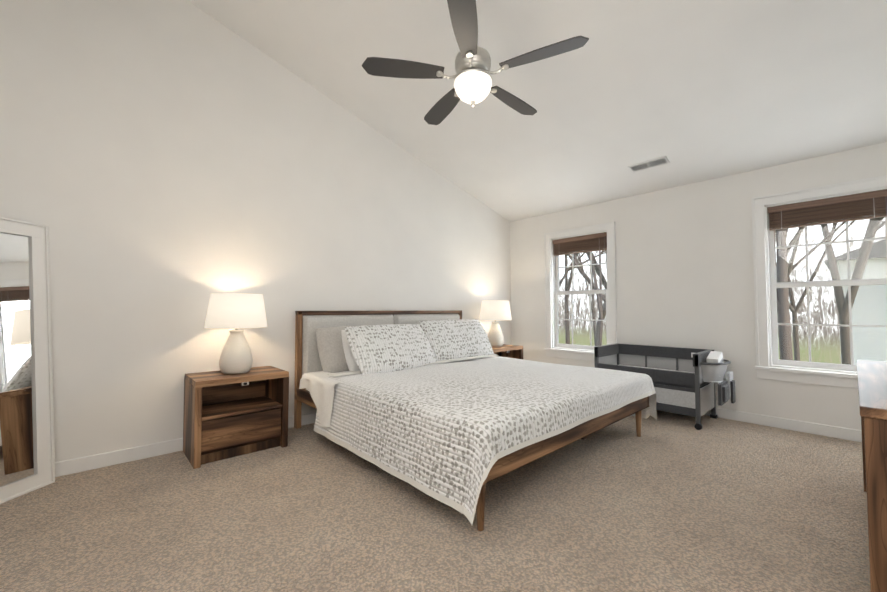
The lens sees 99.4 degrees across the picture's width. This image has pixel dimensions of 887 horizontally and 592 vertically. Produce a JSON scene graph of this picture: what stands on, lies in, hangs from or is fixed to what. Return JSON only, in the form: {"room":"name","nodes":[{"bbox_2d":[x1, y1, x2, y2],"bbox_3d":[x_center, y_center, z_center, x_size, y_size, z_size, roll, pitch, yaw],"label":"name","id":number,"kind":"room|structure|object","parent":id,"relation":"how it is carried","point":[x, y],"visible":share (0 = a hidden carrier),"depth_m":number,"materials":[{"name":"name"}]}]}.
{"room":"bedroom","nodes":[
{"label":"bedroom","id":0,"kind":"room"},
{"bbox_2d":[0,0,510,461],"bbox_3d":[-1.099,-0.803,3.900,5.940,4.056,0.120,2,-3,-43],"label":"wall","id":1,"kind":"structure","parent":0,"point":[168,168],"depth_m":2.95,"materials":[{"name":"white paint"}]},
{"bbox_2d":[54,412,315,476],"bbox_3d":[-1.063,1.174,3.774,5.688,0.095,0.018,2,-3,-43],"label":"baseboard","id":2,"kind":"structure","parent":1,"relation":"attached to","point":[80,464],"depth_m":2.66,"materials":[{"name":"white wood"}]},
{"bbox_2d":[0,410,870,591],"bbox_3d":[0.301,1.198,2.301,5.940,0.060,4.260,2,-3,-43],"label":"floor","id":3,"kind":"structure","parent":0,"point":[669,502],"depth_m":1.91,"materials":[{"name":"carpet"}]},
{"bbox_2d":[0,217,54,503],"bbox_3d":[-2.566,0.346,2.017,0.054,1.634,0.784,-4,-3,6],"label":"mirror","id":4,"kind":"object","parent":3,"relation":"on","point":[27,457],"visible":0.98,"depth_m":2.28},
{"bbox_2d":[183,366,288,468],"bbox_3d":[-1.615,0.897,2.943,0.635,0.590,0.440,2,-3,-43],"label":"nightstand","id":5,"kind":"object","parent":3,"relation":"on","point":[226,416],"visible":1,"depth_m":2.83,"materials":[{"name":"brown wood"}]},
{"bbox_2d":[204,293,266,373],"bbox_3d":[-1.629,0.293,2.966,0.436,0.615,0.436,2,-3,-43],"label":"lamp","id":6,"kind":"object","parent":5,"relation":"on","point":[236,311],"visible":1,"depth_m":2.85,"materials":[{"name":"white fabric"}]},
{"bbox_2d":[294,310,656,530],"bbox_3d":[0.213,0.669,3.333,2.350,1.074,2.372,2,-3,-43],"label":"bed","id":7,"kind":"object","parent":3,"relation":"on","point":[450,408],"visible":1,"depth_m":2.65,"materials":[{"name":"white fabric"}]},
{"bbox_2d":[492,344,522,358],"bbox_3d":[0.705,0.974,5.072,0.635,0.590,0.440,2,-3,-43],"label":"nightstand","id":8,"kind":"object","parent":3,"relation":"on","point":[511,351],"visible":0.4,"depth_m":5.12,"materials":[{"name":"brown wood"}]},
{"bbox_2d":[479,300,511,346],"bbox_3d":[0.701,0.370,5.077,0.436,0.615,0.436,2,-3,-43],"label":"lamp","id":9,"kind":"object","parent":8,"relation":"on","point":[495,310],"visible":0.88,"depth_m":4.95,"materials":[{"name":"white fabric"}]},
{"bbox_2d":[594,343,735,429],"bbox_3d":[2.266,0.881,3.896,0.623,0.689,1.172,2,-3,-43],"label":"bassinet","id":10,"kind":"object","parent":3,"relation":"on","point":[684,380],"visible":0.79,"depth_m":3.62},
{"bbox_2d":[857,360,886,591],"bbox_3d":[2.079,0.751,1.555,1.646,0.780,0.474,2,-3,-43],"label":"dresser","id":11,"kind":"object","parent":3,"relation":"on","point":[872,382],"visible":1,"depth_m":1.17,"materials":[{"name":"brown wood"}]},
{"bbox_2d":[188,0,886,221],"bbox_3d":[0.301,-2.083,2.421,5.940,1.724,4.260,2,-3,-43],"label":"ceiling","id":12,"kind":"structure","parent":0,"point":[693,91],"depth_m":3.04,"materials":[{"name":"white paint"}]},
{"bbox_2d":[362,0,588,124],"bbox_3d":[0.227,-1.630,2.453,1.272,0.865,1.323,2,-3,-43],"label":"fan","id":13,"kind":"object","parent":12,"relation":"hanging from","point":[472,82],"visible":1,"depth_m":2.31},
{"bbox_2d":[628,156,669,172],"bbox_3d":[2.097,-1.342,3.853,0.127,0.040,0.360,2,-3,-43],"label":"ceiling vent","id":14,"kind":"object","parent":12,"relation":"in","point":[657,162],"visible":1,"depth_m":3.85,"materials":[{"name":"grey metal"}]},
{"bbox_2d":[510,142,886,429],"bbox_3d":[2.437,-0.015,4.308,0.140,2.510,4.260,2,-3,-43],"label":"wall","id":15,"kind":"structure","parent":0,"point":[684,268],"depth_m":3.95,"materials":[{"name":"white paint"}]},
{"bbox_2d":[544,222,616,360],"bbox_3d":[1.805,-0.033,4.964,0.185,1.725,0.996,2,-3,-43],"label":"window","id":16,"kind":"structure","parent":15,"relation":"in","point":[554,347],"depth_m":4.99,"materials":[{"name":"white wood"}]},
{"bbox_2d":[552,232,606,310],"bbox_3d":[1.792,-0.096,4.955,0.053,1.380,0.756,2,-3,-43],"label":"window blind","id":17,"kind":"object","parent":16,"relation":"attached to","point":[582,244],"visible":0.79,"depth_m":4.94,"materials":[{"name":"brown wood"}]},
{"bbox_2d":[704,407,861,441],"bbox_3d":[2.385,1.190,4.211,0.018,0.095,3.960,2,-3,-43],"label":"baseboard","id":18,"kind":"structure","parent":15,"relation":"attached to","point":[789,424],"depth_m":3.38,"materials":[{"name":"white wood"}]},
{"bbox_2d":[751,175,886,388],"bbox_3d":[3.350,-0.094,3.282,0.185,1.725,0.996,2,-3,-43],"label":"window","id":19,"kind":"structure","parent":15,"relation":"in","point":[771,365],"depth_m":3.40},
{"bbox_2d":[767,189,886,264],"bbox_3d":[3.337,-0.157,3.272,0.053,1.380,0.756,2,-3,-43],"label":"window blind","id":20,"kind":"object","parent":19,"relation":"attached to","point":[862,206],"visible":0.98,"depth_m":3.26,"materials":[{"name":"brown wood"}]},
{"label":"outside","id":21,"kind":"structure","parent":0,"visible":0},
{"bbox_2d":[558,218,884,363],"bbox_3d":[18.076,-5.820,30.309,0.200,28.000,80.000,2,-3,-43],"label":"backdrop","id":22,"kind":"structure","parent":21,"point":[829,304],"depth_m":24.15,"materials":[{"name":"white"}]},
{"bbox_3d":[31.240,5.219,28.417,74.420,0.200,80.000,2,-3,-43],"label":"ground","id":23,"kind":"structure","parent":21,"visible":0},
{"bbox_2d":[559,217,884,364],"bbox_3d":[10.421,-4.773,11.457,22.215,18.561,27.866,2,-3,-43],"label":"tree","id":24,"kind":"object","parent":23,"relation":"on","point":[782,307],"depth_m":11.66,"materials":[{"name":"grey plant"}]},
{"bbox_2d":[824,239,886,364],"bbox_3d":[24.602,0.117,14.694,9.600,9.000,13.300,2,-3,-43],"label":"house","id":25,"kind":"structure","parent":23,"relation":"on","point":[878,292],"depth_m":15.58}
]}

